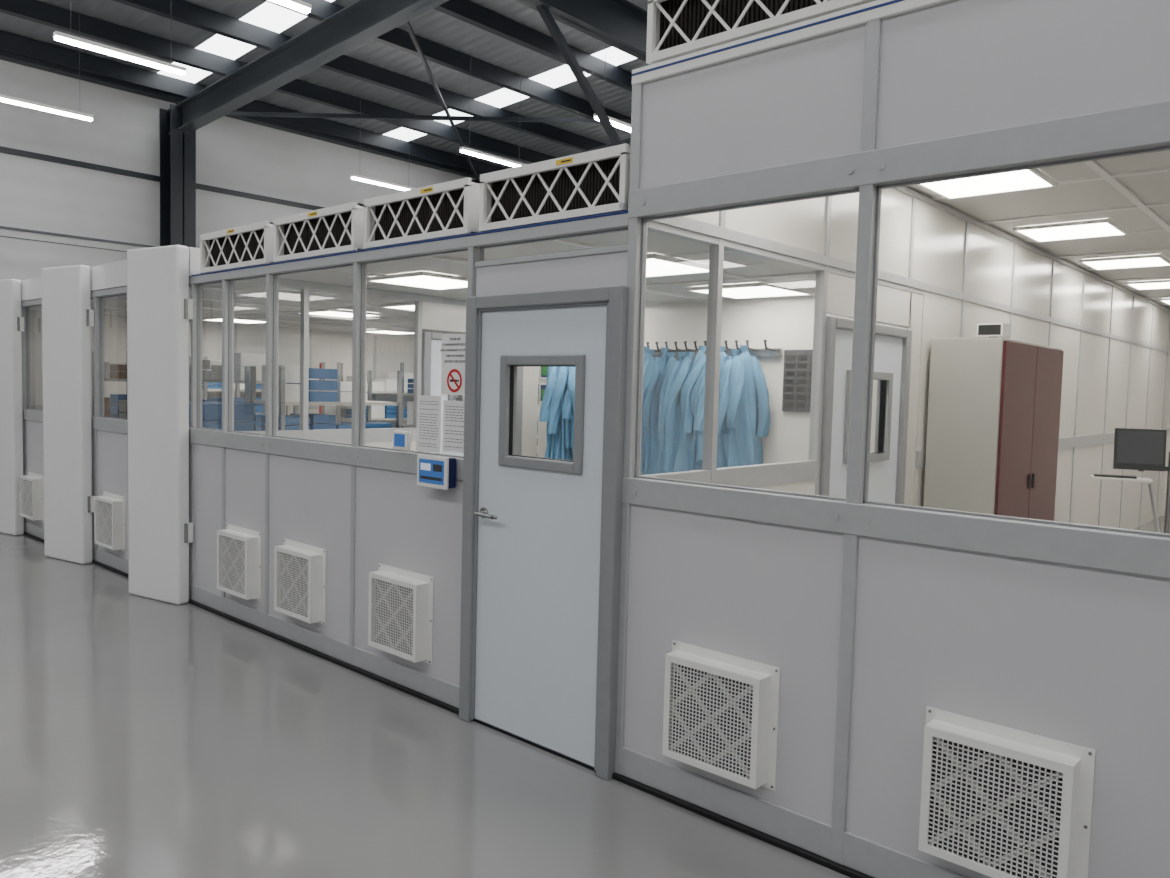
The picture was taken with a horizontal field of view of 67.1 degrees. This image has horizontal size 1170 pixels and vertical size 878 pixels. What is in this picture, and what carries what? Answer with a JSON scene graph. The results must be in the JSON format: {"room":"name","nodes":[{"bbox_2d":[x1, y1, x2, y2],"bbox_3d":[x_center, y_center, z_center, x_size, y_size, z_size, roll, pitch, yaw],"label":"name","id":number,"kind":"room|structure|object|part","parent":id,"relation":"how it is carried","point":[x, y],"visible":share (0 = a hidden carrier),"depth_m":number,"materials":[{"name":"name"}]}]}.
{"room":"factory floor","nodes":[
{"label":"factory floor","id":0,"kind":"room"},
{"bbox_2d":[0,60,479,279],"bbox_3d":[-6.897,-2.655,14.667,0.250,6.500,27.000,5,5,42],"label":"wall","id":1,"kind":"structure","parent":0,"point":[74,191],"depth_m":13.93,"materials":[{"name":"grey paint"}]},
{"bbox_2d":[30,310,538,451],"bbox_3d":[-3.237,-0.415,13.498,0.100,2.355,9.940,5,5,42],"label":"wall","id":2,"kind":"structure","parent":0,"point":[384,353],"depth_m":12.29,"materials":[{"name":"paint"}]},
{"bbox_2d":[0,0,650,168],"bbox_3d":[2.152,-5.785,6.366,24.600,1.379,27.400,5,5,42],"label":"ceiling","id":3,"kind":"structure","parent":0,"point":[436,26],"depth_m":13.63,"materials":[{"name":"grey metal"}]},
{"bbox_2d":[0,0,651,179],"bbox_3d":[1.917,-5.464,6.590,23.290,1.709,27.000,5,5,42],"label":"roof","id":4,"kind":"structure","parent":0,"point":[620,24],"depth_m":13.28,"materials":[{"name":"grey metal"}]},
{"bbox_2d":[0,26,92,120],"bbox_3d":[-6.947,-4.864,11.166,0.080,1.339,1.300,5,5,42],"label":"light","id":5,"kind":"object","parent":4,"relation":"hanging from","point":[3,98],"visible":1,"depth_m":11.27,"materials":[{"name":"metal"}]},
{"bbox_2d":[53,0,185,75],"bbox_3d":[-4.870,-4.773,9.289,0.080,1.485,1.300,5,5,42],"label":"light","id":6,"kind":"object","parent":4,"relation":"hanging from","point":[58,36],"visible":1,"depth_m":9.26,"materials":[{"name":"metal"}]},
{"bbox_2d":[269,0,311,13],"bbox_3d":[-2.941,-4.689,7.546,0.080,1.620,1.300,5,5,42],"label":"light","id":7,"kind":"object","parent":4,"relation":"hanging from","point":[301,6],"visible":1,"depth_m":7.96,"materials":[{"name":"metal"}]},
{"bbox_2d":[351,99,414,190],"bbox_3d":[-3.412,-5.003,15.072,0.080,1.339,1.300,5,5,42],"label":"light","id":8,"kind":"object","parent":4,"relation":"hanging from","point":[353,176],"visible":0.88,"depth_m":15.01,"materials":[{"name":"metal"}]},
{"bbox_2d":[460,74,526,166],"bbox_3d":[-1.335,-4.912,13.195,0.080,1.485,1.300,5,5,42],"label":"light","id":9,"kind":"object","parent":4,"relation":"hanging from","point":[465,150],"visible":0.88,"depth_m":13.12,"materials":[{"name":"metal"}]},
{"bbox_2d":[594,53,630,132],"bbox_3d":[0.594,-4.828,11.453,0.080,1.620,1.300,5,5,42],"label":"light","id":10,"kind":"object","parent":4,"relation":"hanging from","point":[617,123],"visible":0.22,"depth_m":11.29,"materials":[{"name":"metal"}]},
{"bbox_2d":[234,277,538,456],"bbox_3d":[-1.441,0.006,7.166,0.052,2.352,2.940,5,5,42],"label":"wall partition","id":11,"kind":"structure","parent":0,"point":[431,312],"depth_m":7.15,"materials":[{"name":"white paint"}]},
{"bbox_2d":[430,339,463,455],"bbox_3d":[-0.993,0.159,7.677,0.040,1.990,0.970,5,5,42],"label":"leaf","id":12,"kind":"object","parent":11,"relation":"attached to","point":[436,345],"visible":0.04,"depth_m":7.33,"materials":[{"name":"laminate"}]},
{"bbox_2d":[448,395,453,400],"bbox_3d":[-0.967,-0.341,7.662,0.080,0.540,0.600,5,5,42],"label":"door","id":13,"kind":"structure","parent":12,"relation":"attached to","point":[450,397],"depth_m":7.42,"materials":[{"name":"metal"}]},
{"bbox_2d":[421,331,522,454],"bbox_3d":[-0.989,0.134,7.679,0.100,2.060,1.120,5,5,42],"label":"frame","id":14,"kind":"object","parent":11,"relation":"attached to","point":[427,336],"visible":0.25,"depth_m":7.24,"materials":[{"name":"metal"}]},
{"bbox_2d":[30,231,815,336],"bbox_3d":[0.190,-1.324,10.436,9.170,0.025,10.035,5,5,42],"label":"ceiling","id":15,"kind":"structure","parent":0,"point":[738,268],"depth_m":6.10,"materials":[{"name":"tile"}]},
{"bbox_2d":[202,317,265,323],"bbox_3d":[-4.186,-1.434,10.638,0.640,0.024,0.640,5,5,42],"label":"ceiling light","id":16,"kind":"object","parent":15,"relation":"attached to","point":[236,319],"visible":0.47,"depth_m":10.53,"materials":[{"name":"white plastic"}]},
{"bbox_2d":[200,221,275,272],"bbox_3d":[-2.148,-1.277,6.091,0.928,0.266,0.614,5,5,42],"label":"filter","id":17,"kind":"object","parent":15,"relation":"on","point":[248,245],"visible":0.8,"depth_m":5.88,"materials":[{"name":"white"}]},
{"bbox_2d":[273,202,364,262],"bbox_3d":[-1.407,-1.218,5.423,0.888,0.266,0.614,5,5,42],"label":"filter","id":18,"kind":"object","parent":15,"relation":"on","point":[336,229],"visible":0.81,"depth_m":5.20,"materials":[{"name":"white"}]},
{"bbox_2d":[295,308,382,317],"bbox_3d":[-2.555,-1.305,9.167,0.640,0.024,0.640,5,5,42],"label":"ceiling light","id":19,"kind":"object","parent":15,"relation":"attached to","point":[322,312],"visible":0.84,"depth_m":9.09,"materials":[{"name":"white plastic"}]},
{"bbox_2d":[366,329,413,334],"bbox_3d":[-2.710,-1.492,12.268,0.640,0.024,0.640,5,5,42],"label":"ceiling light","id":20,"kind":"object","parent":15,"relation":"attached to","point":[385,331],"visible":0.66,"depth_m":12.13,"materials":[{"name":"white plastic"}]},
{"bbox_2d":[380,302,414,310],"bbox_3d":[-1.443,-1.217,8.164,0.640,0.024,0.640,5,5,42],"label":"ceiling light","id":21,"kind":"object","parent":15,"relation":"attached to","point":[411,305],"visible":0.31,"depth_m":8.05,"materials":[{"name":"white plastic"}]},
{"bbox_2d":[367,271,466,289],"bbox_3d":[-1.055,-1.084,6.063,0.640,0.024,0.640,5,5,42],"label":"ceiling light","id":22,"kind":"object","parent":15,"relation":"attached to","point":[421,279],"visible":0.71,"depth_m":5.97,"materials":[{"name":"white plastic"}]},
{"bbox_2d":[363,177,479,248],"bbox_3d":[-0.686,-1.161,4.772,0.873,0.266,0.614,5,5,42],"label":"filter","id":23,"kind":"object","parent":15,"relation":"on","point":[450,208],"visible":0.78,"depth_m":4.54,"materials":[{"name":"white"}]},
{"bbox_2d":[479,143,630,231],"bbox_3d":[0.035,-1.105,4.122,0.898,0.266,0.614,5,5,42],"label":"filter","id":24,"kind":"object","parent":15,"relation":"on","point":[594,182],"visible":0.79,"depth_m":3.90,"materials":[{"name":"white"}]},
{"bbox_2d":[646,253,708,277],"bbox_3d":[0.339,-0.990,5.075,0.640,0.024,0.640,5,5,42],"label":"ceiling light","id":25,"kind":"object","parent":15,"relation":"attached to","point":[658,265],"visible":0.31,"depth_m":4.98,"materials":[{"name":"white plastic"}]},
{"bbox_2d":[686,282,813,298],"bbox_3d":[1.156,-1.032,6.156,0.640,0.024,0.640,5,5,42],"label":"ceiling light","id":26,"kind":"object","parent":15,"relation":"attached to","point":[744,290],"visible":0.84,"depth_m":6.09,"materials":[{"name":"white plastic"}]},
{"bbox_2d":[0,516,1163,877],"bbox_3d":[1.969,1.344,6.786,24.400,0.100,27.400,5,5,42],"label":"floor","id":27,"kind":"structure","parent":0,"point":[141,737],"depth_m":3.67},
{"bbox_2d":[92,351,126,418],"bbox_3d":[-5.067,-0.024,9.934,1.036,1.900,0.536,5,5,42],"label":"shelving unit","id":28,"kind":"object","parent":27,"relation":"on","point":[115,406],"visible":0.14,"depth_m":9.80,"materials":[{"name":"metal"}]},
{"bbox_2d":[189,401,255,430],"bbox_3d":[-3.329,0.389,7.769,0.780,1.420,0.560,5,5,42],"label":"plastic crates","id":29,"kind":"object","parent":27,"relation":"on","point":[244,420],"visible":0.08,"depth_m":7.55,"materials":[{"name":"blue plastic"}]},
{"bbox_2d":[189,353,298,430],"bbox_3d":[-3.458,0.088,8.886,1.236,1.882,0.536,5,5,42],"label":"shelving unit","id":30,"kind":"object","parent":27,"relation":"on","point":[242,362],"visible":0.11,"depth_m":8.59,"materials":[{"name":"metal"}]},
{"bbox_3d":[-3.459,0.154,8.890,1.236,1.750,0.536,5,5,42],"label":"frame","id":31,"kind":"part","parent":30,"relation":"part of","materials":[{"name":"metal"}]},
{"bbox_2d":[189,356,340,422],"bbox_3d":[-4.281,-0.121,11.918,0.436,1.900,1.936,5,5,42],"label":"shelving unit","id":32,"kind":"object","parent":27,"relation":"on","point":[260,408],"visible":0.02,"depth_m":11.71,"materials":[{"name":"metal"}]},
{"bbox_2d":[319,363,321,413],"bbox_3d":[-3.234,-0.001,10.772,0.280,1.850,0.280,5,5,42],"label":"post","id":33,"kind":"object","parent":27,"relation":"on","point":[320,364],"visible":0.16,"depth_m":10.73,"materials":[{"name":"metal"}]},
{"bbox_2d":[250,365,402,430],"bbox_3d":[-2.358,0.223,8.098,0.536,1.761,1.236,5,5,42],"label":"shelving unit","id":34,"kind":"object","parent":27,"relation":"on","point":[288,393],"visible":0.38,"depth_m":7.78,"materials":[{"name":"metal"}]},
{"bbox_2d":[160,0,630,247],"bbox_3d":[2.070,-2.301,6.564,24.000,7.208,26.000,5,5,42],"label":"frame","id":35,"kind":"object","parent":27,"relation":"on","point":[360,22],"visible":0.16,"depth_m":12.76,"materials":[{"name":"grey metal"}]},
{"bbox_2d":[225,5,630,180],"bbox_3d":[-1.659,-3.570,14.211,7.363,3.810,6.242,5,5,42],"label":"roof bracing","id":36,"kind":"structure","parent":35,"relation":"attached to","point":[544,12],"depth_m":14.31,"materials":[{"name":"grey metal"}]},
{"bbox_2d":[340,363,458,422],"bbox_3d":[-2.705,-0.183,13.660,0.436,1.900,2.236,5,5,42],"label":"shelving unit","id":37,"kind":"object","parent":27,"relation":"on","point":[378,413],"visible":0.1,"depth_m":13.11,"materials":[{"name":"metal"}]},
{"bbox_2d":[400,363,464,427],"bbox_3d":[-1.816,-0.029,11.444,1.236,1.900,0.536,5,5,42],"label":"shelving unit","id":38,"kind":"object","parent":27,"relation":"on","point":[409,391],"visible":0.02,"depth_m":11.60,"materials":[{"name":"metal"}]},
{"bbox_2d":[923,337,1063,520],"bbox_3d":[2.908,0.338,6.258,0.482,2.020,1.370,5,5,42],"label":"tall cabinet","id":39,"kind":"object","parent":27,"relation":"on","point":[994,404],"visible":0.54,"depth_m":5.78,"materials":[{"name":"beige paint"}]},
{"bbox_2d":[977,323,1010,337],"bbox_3d":[2.675,-0.702,5.776,0.160,0.100,0.162,5,5,42],"label":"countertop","id":40,"kind":"structure","parent":39,"relation":"on","point":[984,330],"depth_m":5.72,"materials":[{"name":"plastic"}]},
{"bbox_2d":[1090,428,1169,533],"bbox_3d":[3.931,0.657,6.117,0.740,1.451,0.643,5,5,42],"label":"workstation","id":41,"kind":"object","parent":27,"relation":"on","point":[1134,449],"visible":0.65,"depth_m":6.03,"materials":[{"name":"metal"}]},
{"bbox_2d":[1090,473,1152,481],"bbox_3d":[3.686,0.263,6.070,0.360,0.030,0.180,3,4,27],"label":"keyboard tray","id":42,"kind":"object","parent":41,"relation":"on","point":[1096,476],"depth_m":6.02,"materials":[{"name":"white plastic"}]},
{"bbox_2d":[1113,428,1166,470],"bbox_3d":[3.799,0.072,6.042,0.300,0.282,0.078,3,4,24],"label":"monitor","id":43,"kind":"object","parent":41,"relation":"on","point":[1134,449],"depth_m":6.02,"materials":[{"name":"black plastic"}]},
{"bbox_2d":[21,0,1169,877],"bbox_3d":[-1.335,-0.140,5.021,14.090,2.860,0.070,5,5,42],"label":"wall","id":44,"kind":"structure","parent":0,"point":[1076,655],"depth_m":2.99,"materials":[{"name":"white metal"}]},
{"bbox_2d":[0,279,23,535],"bbox_3d":[-5.915,-0.322,8.964,0.631,2.565,0.106,3,4,29],"label":"panel","id":45,"kind":"object","parent":44,"relation":"attached to","point":[11,320],"visible":0.91,"depth_m":8.83,"materials":[{"name":"metal"}]},
{"bbox_2d":[19,472,43,521],"bbox_3d":[-5.472,0.571,8.714,0.480,0.455,0.081,5,5,42],"label":"air vent","id":46,"kind":"object","parent":44,"relation":"in","point":[31,484],"visible":1,"depth_m":8.61,"materials":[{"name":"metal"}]},
{"bbox_3d":[-5.447,0.570,8.742,0.480,0.455,0.007,5,5,42],"label":"plate","id":47,"kind":"part","parent":46,"relation":"part of","materials":[{"name":"metal"}]},
{"bbox_2d":[25,305,42,410],"bbox_3d":[-5.389,-0.797,8.687,0.664,1.028,0.020,5,5,42],"label":"window","id":48,"kind":"structure","parent":44,"relation":"in","point":[26,308],"depth_m":8.90,"materials":[{"name":"metal"}]},
{"bbox_2d":[41,265,93,563],"bbox_3d":[-4.515,-0.211,7.700,0.631,2.565,0.106,3,4,29],"label":"panel","id":49,"kind":"object","parent":44,"relation":"attached to","point":[67,314],"visible":1,"depth_m":7.62,"materials":[{"name":"metal"}]},
{"bbox_2d":[94,491,124,551],"bbox_3d":[-3.975,0.689,7.364,0.480,0.455,0.081,5,5,42],"label":"air vent","id":50,"kind":"object","parent":44,"relation":"in","point":[109,508],"visible":1,"depth_m":7.28,"materials":[{"name":"metal"}]},
{"bbox_2d":[99,294,126,419],"bbox_3d":[-3.914,-0.680,7.356,0.684,1.028,0.020,5,5,42],"label":"window","id":51,"kind":"structure","parent":44,"relation":"in","point":[100,298],"depth_m":7.57,"materials":[{"name":"metal"}]},
{"bbox_2d":[127,245,192,604],"bbox_3d":[-3.103,-0.100,6.427,0.631,2.565,0.106,3,4,29],"label":"panel","id":52,"kind":"object","parent":44,"relation":"attached to","point":[159,305],"visible":1,"depth_m":6.35,"materials":[{"name":"metal"}]},
{"bbox_2d":[197,281,221,430],"bbox_3d":[-2.610,-0.577,6.179,0.444,1.028,0.020,5,5,42],"label":"window","id":53,"kind":"structure","parent":44,"relation":"in","point":[198,285],"depth_m":6.32,"materials":[{"name":"metal"}]},
{"bbox_2d":[217,524,261,601],"bbox_3d":[-2.307,0.821,5.859,0.480,0.455,0.081,5,5,42],"label":"air vent","id":54,"kind":"object","parent":44,"relation":"in","point":[238,548],"visible":1,"depth_m":5.79,"materials":[{"name":"metal"}]},
{"bbox_2d":[228,275,265,435],"bbox_3d":[-2.210,-0.546,5.819,0.561,1.028,0.020,5,5,42],"label":"window","id":55,"kind":"structure","parent":44,"relation":"in","point":[230,281],"depth_m":6.00,"materials":[{"name":"metal"}]},
{"bbox_2d":[274,539,325,625],"bbox_3d":[-1.736,0.866,5.344,0.480,0.455,0.081,5,5,42],"label":"air vent","id":56,"kind":"object","parent":44,"relation":"in","point":[299,568],"visible":1,"depth_m":5.28,"materials":[{"name":"metal"}]},
{"bbox_2d":[272,264,352,445],"bbox_3d":[-1.628,-0.500,5.294,0.937,1.028,0.020,5,5,42],"label":"window","id":57,"kind":"structure","parent":44,"relation":"in","point":[348,265],"depth_m":5.58,"materials":[{"name":"metal"}]},
{"bbox_2d":[368,563,433,664],"bbox_3d":[-0.988,0.925,4.669,0.480,0.455,0.081,5,5,42],"label":"air vent","id":58,"kind":"object","parent":44,"relation":"in","point":[400,606],"visible":1,"depth_m":4.61,"materials":[{"name":"metal"}]},
{"bbox_2d":[393,431,410,450],"bbox_3d":[-0.961,0.008,4.625,0.120,0.100,0.031,5,5,42],"label":"display","id":59,"kind":"object","parent":44,"relation":"attached to","point":[401,439],"visible":1,"depth_m":4.60,"materials":[{"name":"white plastic"}]},
{"bbox_2d":[359,249,467,457],"bbox_3d":[-0.904,-0.443,4.641,0.945,1.028,0.020,5,5,42],"label":"window","id":60,"kind":"structure","parent":44,"relation":"in","point":[462,250],"depth_m":4.93,"materials":[{"name":"metal"}]},
{"bbox_2d":[417,395,440,452],"bbox_3d":[-0.805,-0.078,4.545,0.190,0.290,0.002,5,5,42],"label":"paper notice","id":61,"kind":"object","parent":60,"relation":"attached to","point":[429,407],"visible":1,"depth_m":4.54,"materials":[{"name":"white paper"}]},
{"bbox_2d":[440,334,465,394],"bbox_3d":[-0.649,-0.371,4.394,0.231,0.300,0.004,5,5,42],"label":"notice sign","id":62,"kind":"object","parent":60,"relation":"attached to","point":[453,345],"visible":0.91,"depth_m":4.40,"materials":[{"name":"white paper"}]},
{"bbox_2d":[443,400,463,452],"bbox_3d":[-0.649,-0.063,4.404,0.190,0.255,0.002,5,5,42],"label":"paper notice","id":63,"kind":"object","parent":60,"relation":"attached to","point":[453,411],"visible":0.98,"depth_m":4.41,"materials":[{"name":"white paper"}]},
{"bbox_2d":[417,454,455,489],"bbox_3d":[-0.740,0.162,4.406,0.240,0.160,0.068,5,5,42],"label":"housing","id":64,"kind":"object","parent":44,"relation":"attached to","point":[452,461],"depth_m":4.34,"materials":[{"name":"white plastic"}]},
{"bbox_2d":[419,458,443,484],"bbox_3d":[-0.763,0.162,4.380,0.196,0.118,0.004,5,5,42],"label":"screen","id":65,"kind":"object","parent":64,"relation":"attached to","point":[430,471],"visible":1,"depth_m":4.38,"materials":[{"name":"blue plastic"}]},
{"bbox_3d":[-0.758,0.163,4.386,0.240,0.160,0.014,5,5,42],"label":"bezel","id":66,"kind":"part","parent":64,"relation":"part of","materials":[{"name":"white plastic"}]},
{"bbox_2d":[475,305,606,767],"bbox_3d":[-0.205,0.403,3.988,0.786,1.967,0.045,5,5,42],"label":"leaf","id":67,"kind":"object","parent":44,"relation":"attached to","point":[538,571],"visible":0.82,"depth_m":3.96,"materials":[{"name":"laminate"}]},
{"bbox_2d":[474,354,585,519],"bbox_3d":[-0.248,0.008,3.981,0.651,0.776,0.122,5,5,42],"label":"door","id":68,"kind":"structure","parent":67,"relation":"attached to","point":[509,364],"depth_m":3.96,"materials":[{"name":"metal"}]},
{"bbox_3d":[-0.460,0.355,4.144,0.160,0.052,0.062,5,5,42],"label":"lever handle","id":69,"kind":"part","parent":68,"relation":"part of","materials":[{"name":"metal"}]},
{"bbox_3d":[-0.182,-0.119,3.949,0.525,0.515,0.075,5,5,42],"label":"vision panel frame","id":70,"kind":"part","parent":68,"relation":"part of","materials":[{"name":"metal"}]},
{"bbox_3d":[-0.184,-0.119,3.947,0.435,0.425,0.020,5,5,42],"label":"vision panel","id":71,"kind":"part","parent":68,"relation":"part of","materials":[{"name":"clear glass"}]},
{"bbox_2d":[459,285,628,779],"bbox_3d":[-0.201,0.374,3.986,0.965,2.055,0.110,5,5,42],"label":"frame","id":72,"kind":"object","parent":44,"relation":"attached to","point":[617,296],"visible":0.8,"depth_m":3.68,"materials":[{"name":"metal"}]},
{"bbox_2d":[471,301,608,770],"bbox_3d":[-0.203,0.397,3.979,0.831,1.986,0.065,5,5,42],"label":"frame rebate","id":73,"kind":"object","parent":72,"relation":"attached to","point":[480,311],"depth_m":4.17,"materials":[{"name":"grey metal"}]},
{"bbox_2d":[480,228,627,261],"bbox_3d":[-0.147,-0.860,3.941,0.950,0.075,0.020,5,5,42],"label":"window","id":74,"kind":"structure","parent":44,"relation":"in","point":[621,229],"depth_m":3.94,"materials":[{"name":"metal"}]},
{"bbox_2d":[261,161,885,524],"bbox_3d":[0.932,-0.310,2.921,8.077,1.192,0.008,5,5,42],"label":"trim","id":75,"kind":"structure","parent":44,"relation":"attached to","point":[882,164],"depth_m":3.00,"materials":[{"name":"metal"}]},
{"bbox_2d":[21,0,1169,877],"bbox_3d":[-1.332,-0.149,5.018,14.132,2.920,0.090,5,5,42],"label":"trim","id":76,"kind":"structure","parent":44,"relation":"attached to","point":[1146,126],"depth_m":3.18,"materials":[{"name":"metal"}]},
{"bbox_2d":[662,640,779,790],"bbox_3d":[0.495,1.042,3.331,0.480,0.455,0.081,5,5,42],"label":"air vent","id":77,"kind":"object","parent":44,"relation":"in","point":[720,717],"visible":1,"depth_m":3.29,"materials":[{"name":"metal"}]},
{"bbox_2d":[635,189,858,500],"bbox_3d":[0.575,-0.341,3.306,0.943,1.057,0.020,5,5,42],"label":"window","id":78,"kind":"structure","parent":44,"relation":"in","point":[644,220],"depth_m":3.56,"materials":[{"name":"metal"}]},
{"bbox_2d":[918,706,1095,877],"bbox_3d":[1.243,1.101,2.656,0.480,0.455,0.081,5,5,42],"label":"air vent","id":79,"kind":"object","parent":44,"relation":"in","point":[998,801],"visible":1,"depth_m":2.62,"materials":[{"name":"metal"}]},
{"bbox_2d":[863,146,1169,537],"bbox_3d":[1.312,-0.283,2.641,0.951,1.057,0.020,5,5,42],"label":"window","id":80,"kind":"structure","parent":44,"relation":"in","point":[1163,148],"depth_m":2.82,"materials":[{"name":"metal"}]},
{"bbox_2d":[537,295,902,474],"bbox_3d":[0.874,0.069,7.077,3.520,2.355,0.050,5,5,42],"label":"wall","id":81,"kind":"structure","parent":0,"point":[787,322],"depth_m":6.59,"materials":[{"name":"white paint"}]},
{"bbox_2d":[540,367,547,401],"bbox_3d":[-0.297,-0.533,8.075,0.313,0.400,0.010,5,5,42],"label":"sheets","id":82,"kind":"object","parent":81,"relation":"attached to","point":[544,370],"visible":0.17,"depth_m":8.15,"materials":[{"name":"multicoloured paper"}]},
{"bbox_2d":[782,350,812,411],"bbox_3d":[1.569,-0.421,6.383,0.300,0.450,0.016,5,5,42],"label":"notice board","id":83,"kind":"object","parent":81,"relation":"attached to","point":[797,372],"visible":0.83,"depth_m":6.40,"materials":[{"name":"grey metal"}]},
{"bbox_2d":[640,221,924,505],"bbox_3d":[1.198,0.214,4.786,0.052,2.352,2.940,5,5,42],"label":"wall partition","id":84,"kind":"structure","parent":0,"point":[897,304],"depth_m":4.74,"materials":[{"name":"white paint"}]},
{"bbox_2d":[651,186,1169,529],"bbox_3d":[4.302,-0.195,8.168,0.070,2.930,12.140,5,5,42],"label":"wall","id":85,"kind":"structure","parent":0,"point":[1114,340],"depth_m":7.47,"materials":[{"name":"paint"}]},
{"bbox_2d":[819,316,911,504],"bbox_3d":[1.650,0.342,5.298,0.100,2.060,1.120,5,5,42],"label":"frame","id":86,"kind":"object","parent":85,"relation":"attached to","point":[832,323],"visible":0.42,"depth_m":4.94,"materials":[{"name":"metal"}]},
{"bbox_2d":[829,329,902,503],"bbox_3d":[1.646,0.367,5.296,0.040,1.990,0.970,5,5,42],"label":"leaf","id":87,"kind":"object","parent":85,"relation":"attached to","point":[888,349],"visible":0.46,"depth_m":5.35,"materials":[{"name":"laminate"}]},
{"bbox_2d":[843,370,892,464],"bbox_3d":[1.672,-0.133,5.282,0.080,0.540,0.600,5,5,42],"label":"window","id":88,"kind":"structure","parent":87,"relation":"attached to","point":[875,456],"depth_m":5.45,"materials":[{"name":"metal"}]},
{"bbox_2d":[904,150,1169,308],"bbox_3d":[6.211,-1.507,6.454,5.000,0.018,12.250,5,5,42],"label":"ceiling","id":89,"kind":"structure","parent":0,"point":[1133,191],"depth_m":5.97,"materials":[{"name":"tile"}]},
{"bbox_2d":[646,0,876,64],"bbox_3d":[0.806,-1.611,3.407,0.958,0.271,0.614,5,5,42],"label":"filter","id":90,"kind":"object","parent":89,"relation":"on","point":[675,28],"visible":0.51,"depth_m":3.33,"materials":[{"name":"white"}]},
{"bbox_2d":[917,168,1057,199],"bbox_3d":[2.355,-1.522,5.214,0.640,0.024,0.640,5,5,42],"label":"ceiling light","id":91,"kind":"object","parent":89,"relation":"attached to","point":[1030,179],"visible":0.59,"depth_m":5.25,"materials":[{"name":"white plastic"}]},
{"bbox_2d":[1013,218,1128,241],"bbox_3d":[3.683,-1.575,6.682,0.640,0.024,0.640,5,5,42],"label":"ceiling light","id":92,"kind":"object","parent":89,"relation":"attached to","point":[1107,227],"visible":1,"depth_m":6.63,"materials":[{"name":"white plastic"}]},
{"bbox_2d":[1079,254,1169,269],"bbox_3d":[4.991,-1.626,8.127,0.640,0.024,0.640,5,5,42],"label":"ceiling light","id":93,"kind":"object","parent":89,"relation":"attached to","point":[1154,260],"visible":1,"depth_m":8.07,"materials":[{"name":"white plastic"}]},
{"bbox_2d":[1125,280,1169,289],"bbox_3d":[6.299,-1.677,9.573,0.640,0.024,0.640,5,5,42],"label":"ceiling light","id":94,"kind":"object","parent":89,"relation":"attached to","point":[1156,284],"visible":1,"depth_m":9.58,"materials":[{"name":"white plastic"}]},
{"bbox_2d":[1159,298,1169,304],"bbox_3d":[7.607,-1.729,11.018,0.640,0.024,0.640,5,5,42],"label":"ceiling light","id":95,"kind":"object","parent":89,"relation":"attached to","point":[1164,300],"visible":1,"depth_m":11.02,"materials":[{"name":"white plastic"}]},
{"bbox_2d":[1162,396,1169,515],"bbox_3d":[10.236,-0.222,11.043,5.020,2.950,0.115,5,5,42],"label":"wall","id":96,"kind":"structure","parent":0,"point":[1168,435],"depth_m":12.69,"materials":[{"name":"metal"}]}
]}

